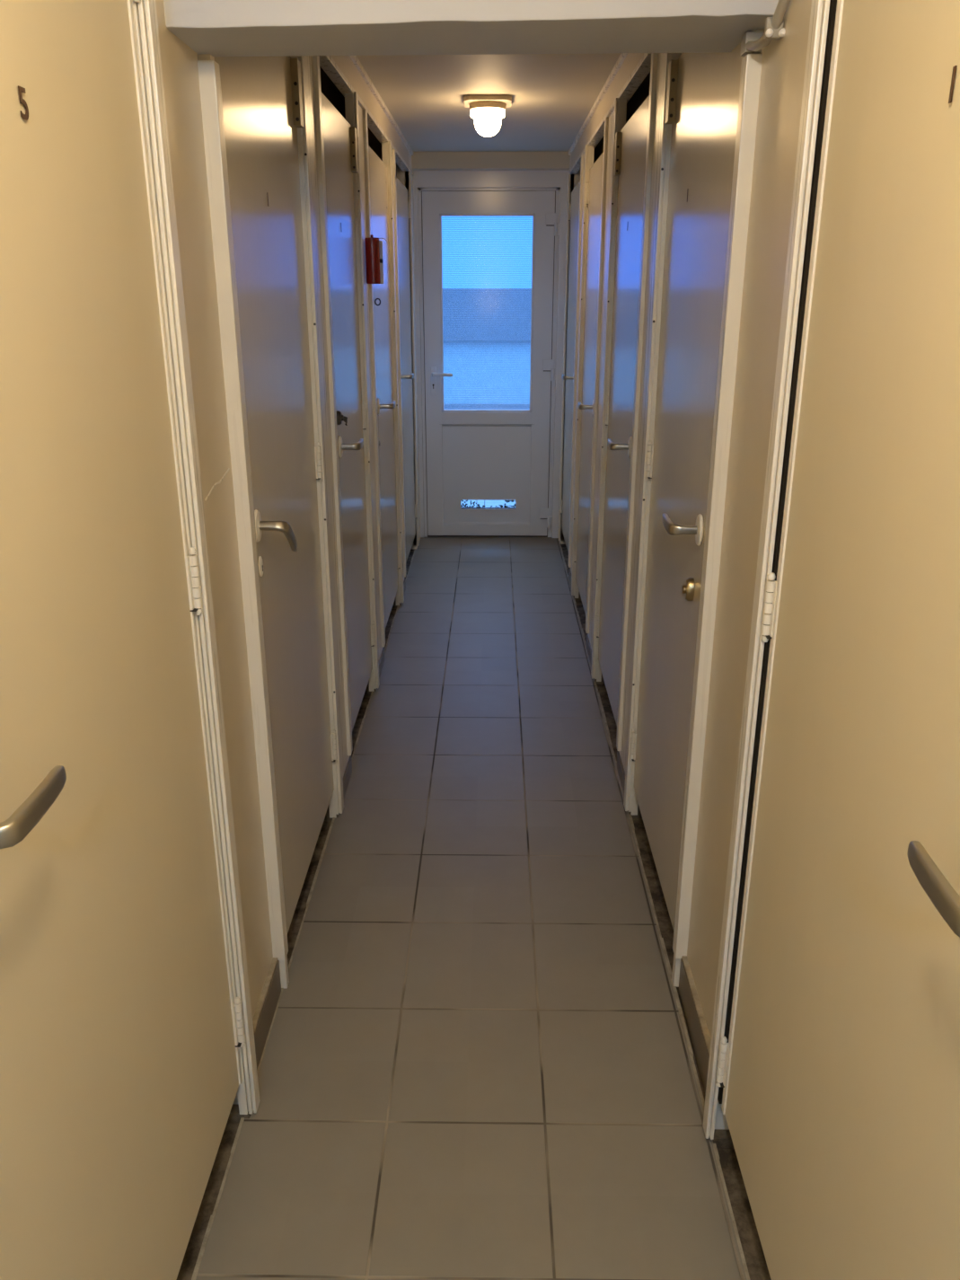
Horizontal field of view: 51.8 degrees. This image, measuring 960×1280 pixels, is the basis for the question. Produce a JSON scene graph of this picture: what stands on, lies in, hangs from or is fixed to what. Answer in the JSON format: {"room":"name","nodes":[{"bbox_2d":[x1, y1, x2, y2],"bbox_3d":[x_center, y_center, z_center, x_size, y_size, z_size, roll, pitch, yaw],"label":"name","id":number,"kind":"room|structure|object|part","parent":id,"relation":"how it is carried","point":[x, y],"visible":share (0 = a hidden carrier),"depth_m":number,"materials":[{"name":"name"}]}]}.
{"room":"storage unit corridor","nodes":[
{"label":"storage unit corridor","id":0,"kind":"room"},
{"bbox_2d":[155,0,273,1018],"bbox_3d":[-0.513,-0.191,1.708,0.101,2.215,0.336,0,20,1],"label":"wall","id":1,"kind":"structure","parent":0,"point":[180,68],"depth_m":1.74,"materials":[{"name":"beige paint"}]},
{"bbox_2d":[0,0,245,1279],"bbox_3d":[-0.441,0.065,1.160,0.105,1.900,0.809,0,20,1],"label":"closet door","id":2,"kind":"structure","parent":1,"relation":"in","point":[122,1030],"depth_m":1.16,"materials":[{"name":"beige paint"}]},
{"bbox_3d":[-0.423,0.148,0.891,0.061,0.024,0.129,0,20,1],"label":"lever","id":3,"kind":"part","parent":2,"relation":"part of","materials":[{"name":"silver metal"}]},
{"bbox_2d":[132,0,260,1122],"bbox_3d":[-0.462,-0.099,1.548,0.070,2.171,0.035,0,20,1],"label":"trim","id":4,"kind":"structure","parent":1,"relation":"attached to","point":[246,1101],"depth_m":1.49,"materials":[{"name":"beige paint"}]},
{"bbox_2d":[197,53,289,988],"bbox_3d":[-0.963,-0.249,1.889,1.058,2.227,0.036,0,20,1],"label":"trim","id":5,"kind":"structure","parent":1,"relation":"attached to","point":[208,68],"depth_m":1.85,"materials":[{"name":"beige paint"}]},
{"bbox_2d":[252,957,281,1069],"bbox_3d":[-0.463,0.809,2.067,0.022,0.099,0.334,0,20,1],"label":"baseboard","id":6,"kind":"structure","parent":1,"relation":"attached to","point":[265,1010],"depth_m":2.10,"materials":[{"name":"brown ceramic"}]},
{"bbox_2d":[319,55,414,176],"bbox_3d":[-0.420,-1.953,3.536,0.046,0.121,4.240,0,20,1],"label":"crown molding","id":7,"kind":"structure","parent":1,"relation":"attached to","point":[347,73],"depth_m":3.62,"materials":[{"name":"beige paint"}]},
{"bbox_2d":[176,536,771,1279],"bbox_3d":[0.007,0.662,2.677,2.988,0.048,7.800,0,20,1],"label":"floor","id":8,"kind":"structure","parent":0,"point":[478,1062],"depth_m":2.17,"materials":[{"name":"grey tile"}]},
{"bbox_2d":[396,151,570,176],"bbox_3d":[0.061,-1.697,6.014,3.188,2.265,0.330,0,20,1],"label":"wall","id":9,"kind":"structure","parent":0,"point":[420,161],"depth_m":5.50,"materials":[{"name":"beige paint"}]},
{"bbox_2d":[396,176,417,563],"bbox_3d":[-0.381,-1.403,5.283,0.105,1.900,0.834,0,20,1],"label":"closet door","id":10,"kind":"structure","parent":9,"relation":"in","point":[403,206],"depth_m":5.30,"materials":[{"name":"beige paint"}]},
{"bbox_3d":[-0.363,-1.327,4.965,0.061,0.024,0.129,0,20,1],"label":"lever","id":11,"kind":"part","parent":10,"relation":"part of","materials":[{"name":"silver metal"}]},
{"bbox_2d":[397,151,420,548],"bbox_3d":[-0.408,-1.657,5.828,0.074,2.215,0.360,0,20,1],"label":"trim","id":12,"kind":"structure","parent":9,"relation":"attached to","point":[405,178],"depth_m":5.70,"materials":[{"name":"beige paint"}]},
{"bbox_2d":[413,170,568,538],"bbox_3d":[0.061,-1.665,5.973,0.893,2.132,0.169,0,20,1],"label":"door","id":13,"kind":"structure","parent":9,"relation":"in","point":[472,454],"depth_m":6.02,"materials":[{"name":"white plastic"}]},
{"bbox_3d":[-0.282,-1.569,5.990,0.034,0.170,0.010,0,20,1],"label":"handle plate","id":14,"kind":"part","parent":13,"relation":"part of","materials":[{"name":"white plastic"}]},
{"bbox_3d":[-0.227,-1.597,5.945,0.128,0.021,0.064,0,20,1],"label":"lever","id":15,"kind":"part","parent":13,"relation":"part of","materials":[{"name":"white plastic"}]},
{"bbox_3d":[0.044,-1.041,6.210,0.569,0.627,0.032,0,20,1],"label":"panel","id":16,"kind":"part","parent":13,"relation":"part of","materials":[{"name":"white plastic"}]},
{"bbox_2d":[461,499,515,507],"bbox_3d":[0.054,-0.869,6.291,0.354,0.066,0.018,0,20,1],"label":"vent","id":17,"kind":"object","parent":13,"relation":"in","point":[463,504],"visible":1,"depth_m":6.29,"materials":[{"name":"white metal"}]},
{"bbox_2d":[558,153,580,544],"bbox_3d":[0.527,-1.677,5.882,0.074,2.215,0.220,0,20,1],"label":"trim","id":18,"kind":"structure","parent":9,"relation":"attached to","point":[573,180],"depth_m":5.73,"materials":[{"name":"beige paint"}]},
{"bbox_2d":[559,181,580,552],"bbox_3d":[0.484,-1.457,5.436,0.105,1.900,0.772,0,20,1],"label":"closet door","id":19,"kind":"structure","parent":9,"relation":"in","point":[573,208],"depth_m":5.47,"materials":[{"name":"beige paint"}]},
{"bbox_3d":[0.458,-1.374,5.159,0.061,0.024,0.129,0,20,1],"label":"lever","id":20,"kind":"part","parent":19,"relation":"part of","materials":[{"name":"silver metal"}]},
{"bbox_2d":[567,52,651,174],"bbox_3d":[0.482,-1.966,3.571,0.046,0.121,4.140,0,20,1],"label":"crown molding","id":21,"kind":"structure","parent":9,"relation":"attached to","point":[630,70],"depth_m":3.55,"materials":[{"name":"beige paint"}]},
{"bbox_2d":[356,52,621,151],"bbox_3d":[0.009,-1.516,2.008,3.188,0.080,8.000,0,20,1],"label":"ceiling","id":22,"kind":"structure","parent":0,"point":[553,95],"depth_m":3.86,"materials":[{"name":"beige paint"}]},
{"bbox_2d":[163,0,778,56],"bbox_3d":[0.001,-1.126,1.562,1.026,0.355,0.256,-2,20,-5],"label":"ceiling beam","id":23,"kind":"structure","parent":22,"relation":"attached to","point":[216,28],"depth_m":1.52,"materials":[{"name":"white paint"}]},
{"bbox_2d":[740,0,790,56],"bbox_3d":[0.448,-1.010,1.480,0.032,0.197,0.293,0,20,1],"label":"conduit pipe","id":24,"kind":"object","parent":23,"relation":"attached to","point":[752,41],"visible":0.98,"depth_m":1.50,"materials":[{"name":"grey paint"}]},
{"bbox_2d":[463,94,511,136],"bbox_3d":[0.031,-2.106,3.985,0.190,0.135,0.190,0,20,1],"label":"ceiling lamp","id":25,"kind":"object","parent":22,"relation":"attached to","point":[487,110],"visible":1,"depth_m":3.93,"materials":[{"name":"white glass"}]},
{"bbox_3d":[0.031,-2.161,3.965,0.190,0.018,0.190,0,20,1],"label":"mounting plate","id":26,"kind":"part","parent":25,"relation":"part of","materials":[{"name":"beige plastic"}]},
{"bbox_3d":[0.031,-2.088,3.991,0.140,0.099,0.140,0,20,1],"label":"lamp shade","id":27,"kind":"part","parent":25,"relation":"part of","materials":[{"name":"white glass"}]},
{"bbox_2d":[687,0,812,1039],"bbox_3d":[0.510,-0.181,1.681,0.100,2.215,0.402,0,20,1],"label":"wall","id":28,"kind":"structure","parent":0,"point":[783,63],"depth_m":1.71,"materials":[{"name":"beige paint"}]},
{"bbox_2d":[678,955,711,1094],"bbox_3d":[0.459,0.819,2.041,0.022,0.099,0.400,0,20,1],"label":"baseboard","id":29,"kind":"structure","parent":28,"relation":"attached to","point":[692,1010],"depth_m":2.07,"materials":[{"name":"brown ceramic"}]},
{"bbox_2d":[671,28,764,987],"bbox_3d":[0.966,-0.247,1.882,1.058,2.227,0.038,0,20,1],"label":"trim","id":30,"kind":"structure","parent":28,"relation":"attached to","point":[751,69],"depth_m":1.85,"materials":[{"name":"beige paint"}]},
{"bbox_2d":[702,0,837,1148],"bbox_3d":[0.454,-0.078,1.489,0.070,2.171,0.039,0,20,1],"label":"trim","id":31,"kind":"structure","parent":28,"relation":"attached to","point":[823,14],"depth_m":1.43,"materials":[{"name":"beige paint"}]},
{"bbox_2d":[716,0,959,1279],"bbox_3d":[0.421,0.090,1.088,0.105,1.900,0.840,0,20,1],"label":"closet door","id":32,"kind":"structure","parent":28,"relation":"in","point":[838,1072],"depth_m":1.10,"materials":[{"name":"beige paint"}]},
{"bbox_3d":[0.395,0.202,0.799,0.061,0.024,0.129,0,20,1],"label":"lever","id":33,"kind":"part","parent":32,"relation":"part of","materials":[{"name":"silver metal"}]},
{"label":"outside","id":34,"kind":"structure","parent":0,"visible":0},
{"bbox_2d":[461,499,515,507],"bbox_3d":[0.153,-2.191,11.107,12.000,0.280,9.600,0,20,1],"label":"ground","id":35,"kind":"structure","parent":34,"point":[488,503],"depth_m":7.41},
{"bbox_2d":[442,288,531,409],"bbox_3d":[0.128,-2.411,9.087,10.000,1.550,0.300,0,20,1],"label":"window","id":36,"kind":"structure","parent":35,"relation":"on","point":[487,331],"depth_m":8.93,"materials":[{"name":"blue glass"}]},
{"bbox_3d":[1.551,-0.371,2.287,0.100,2.265,7.800,0,20,1],"label":"wall","id":37,"kind":"structure","parent":0,"visible":0},
{"bbox_2d":[568,136,603,600],"bbox_3d":[1.005,-1.311,4.872,1.068,2.227,0.365,0,20,1],"label":"trim","id":38,"kind":"structure","parent":37,"relation":"attached to","point":[591,154],"depth_m":4.81,"materials":[{"name":"beige paint"}]},
{"bbox_3d":[0.499,-1.319,4.877,0.020,2.215,0.362,0,20,1],"label":"post","id":39,"kind":"part","parent":38,"relation":"part of","materials":[{"name":"beige paint"}]},
{"bbox_2d":[573,152,603,613],"bbox_3d":[0.469,-1.084,4.388,0.105,1.900,0.718,0,20,1],"label":"closet door","id":40,"kind":"structure","parent":37,"relation":"in","point":[594,188],"depth_m":4.40,"materials":[{"name":"beige paint"}]},
{"bbox_3d":[0.444,-0.987,4.161,0.061,0.024,0.129,0,20,1],"label":"lever","id":41,"kind":"part","parent":40,"relation":"part of","materials":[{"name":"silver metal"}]},
{"bbox_2d":[585,71,650,684],"bbox_3d":[0.990,-0.937,3.821,1.068,2.227,0.425,0,20,1],"label":"trim","id":42,"kind":"structure","parent":37,"relation":"attached to","point":[623,111],"depth_m":3.77,"materials":[{"name":"beige paint"}]},
{"bbox_3d":[0.484,-0.945,3.826,0.020,2.215,0.422,0,20,1],"label":"post","id":43,"kind":"part","parent":42,"relation":"part of","materials":[{"name":"beige paint"}]},
{"bbox_2d":[594,95,649,725],"bbox_3d":[0.453,-0.695,3.296,0.105,1.900,0.748,0,20,1],"label":"closet door","id":44,"kind":"structure","parent":37,"relation":"in","point":[631,143],"depth_m":3.27,"materials":[{"name":"beige paint"}]},
{"bbox_3d":[0.428,-0.608,3.065,0.061,0.024,0.129,0,20,1],"label":"lever","id":45,"kind":"part","parent":44,"relation":"part of","materials":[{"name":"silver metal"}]},
{"bbox_2d":[616,52,682,818],"bbox_3d":[0.974,-0.560,2.763,1.068,2.227,0.327,0,20,1],"label":"trim","id":46,"kind":"structure","parent":37,"relation":"attached to","point":[659,134],"depth_m":2.73,"materials":[{"name":"beige paint"}]},
{"bbox_3d":[0.468,-0.568,2.768,0.020,2.215,0.324,0,20,1],"label":"post","id":47,"kind":"part","parent":46,"relation":"part of","materials":[{"name":"beige paint"}]},
{"bbox_2d":[629,41,744,930],"bbox_3d":[0.439,-0.334,2.282,0.105,1.900,0.751,0,20,1],"label":"closet door","id":48,"kind":"structure","parent":37,"relation":"in","point":[702,92],"depth_m":2.21,"materials":[{"name":"beige paint"}]},
{"bbox_3d":[0.413,-0.242,2.051,0.061,0.024,0.129,0,20,1],"label":"lever","id":49,"kind":"part","parent":48,"relation":"part of","materials":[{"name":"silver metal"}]},
{"bbox_3d":[0.440,-0.106,2.079,0.015,0.050,0.034,0,20,1],"label":"lock plate","id":50,"kind":"part","parent":48,"relation":"part of","materials":[{"name":"gold metal"}]},
{"bbox_3d":[-1.536,-0.385,2.327,0.100,2.265,7.800,0,20,1],"label":"wall","id":51,"kind":"structure","parent":0,"visible":0},
{"bbox_2d":[214,56,337,933],"bbox_3d":[-0.425,-0.330,2.270,0.105,1.900,0.743,0,20,1],"label":"closet door","id":52,"kind":"structure","parent":51,"relation":"in","point":[262,96],"depth_m":2.20,"materials":[{"name":"beige paint"}]},
{"bbox_3d":[-0.440,-0.148,1.984,0.004,0.042,0.026,0,20,1],"label":"keyhole plate","id":53,"kind":"part","parent":52,"relation":"part of","materials":[{"name":"beige paint"}]},
{"bbox_3d":[-0.407,-0.209,1.997,0.061,0.024,0.129,0,-16,1],"label":"lever","id":54,"kind":"part","parent":52,"relation":"part of","materials":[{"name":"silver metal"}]},
{"bbox_2d":[290,55,353,820],"bbox_3d":[-0.946,-0.557,2.753,1.068,2.227,0.310,0,20,1],"label":"trim","id":55,"kind":"structure","parent":51,"relation":"attached to","point":[310,137],"depth_m":2.70,"materials":[{"name":"beige paint"}]},
{"bbox_3d":[-0.440,-0.560,2.745,0.020,2.215,0.307,0,20,1],"label":"post","id":56,"kind":"part","parent":55,"relation":"part of","materials":[{"name":"beige paint"}]},
{"bbox_2d":[321,92,375,731],"bbox_3d":[-0.411,-0.673,3.233,0.105,1.900,0.675,0,20,1],"label":"closet door","id":57,"kind":"structure","parent":51,"relation":"in","point":[339,137],"depth_m":3.20,"materials":[{"name":"beige paint"}]},
{"bbox_3d":[-0.421,-0.664,2.954,0.012,0.042,0.036,0,20,1],"label":"lock plate","id":58,"kind":"part","parent":57,"relation":"part of","materials":[{"name":"grey metal"}]},
{"bbox_3d":[-0.391,-0.604,3.046,0.061,0.024,0.129,0,20,1],"label":"lever","id":59,"kind":"part","parent":57,"relation":"part of","materials":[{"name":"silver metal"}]},
{"bbox_2d":[319,66,385,693],"bbox_3d":[-0.932,-0.895,3.703,1.068,2.227,0.350,0,20,1],"label":"trim","id":60,"kind":"structure","parent":51,"relation":"attached to","point":[348,106],"depth_m":3.62,"materials":[{"name":"beige paint"}]},
{"bbox_3d":[-0.426,-0.898,3.694,0.020,2.215,0.347,0,20,1],"label":"post","id":61,"kind":"part","parent":60,"relation":"part of","materials":[{"name":"beige paint"}]},
{"bbox_2d":[364,234,389,283],"bbox_3d":[-0.370,-1.369,3.554,0.087,0.166,0.056,0,20,1],"label":"canister","id":62,"kind":"object","parent":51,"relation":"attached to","point":[374,247],"visible":1,"depth_m":3.54,"materials":[{"name":"metal"}]},
{"bbox_3d":[-0.363,-1.368,3.582,0.024,0.146,0.004,0,20,1],"label":"white plate","id":63,"kind":"part","parent":62,"relation":"part of","materials":[{"name":"metal"}]},
{"bbox_2d":[368,145,401,629],"bbox_3d":[-0.396,-1.034,4.247,0.105,1.900,0.773,0,20,1],"label":"closet door","id":64,"kind":"structure","parent":51,"relation":"in","point":[392,557],"depth_m":4.26,"materials":[{"name":"beige paint"}]},
{"bbox_3d":[-0.377,-0.960,4.034,0.061,0.024,0.129,0,20,1],"label":"lever","id":65,"kind":"part","parent":64,"relation":"part of","materials":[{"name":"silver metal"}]},
{"bbox_2d":[367,126,406,607],"bbox_3d":[-0.917,-1.263,4.736,1.068,2.227,0.295,0,20,1],"label":"trim","id":66,"kind":"structure","parent":51,"relation":"attached to","point":[384,152],"depth_m":4.64,"materials":[{"name":"beige paint"}]},
{"bbox_3d":[-0.411,-1.266,4.728,0.020,2.215,0.292,0,20,1],"label":"post","id":67,"kind":"part","parent":66,"relation":"part of","materials":[{"name":"beige paint"}]}
]}

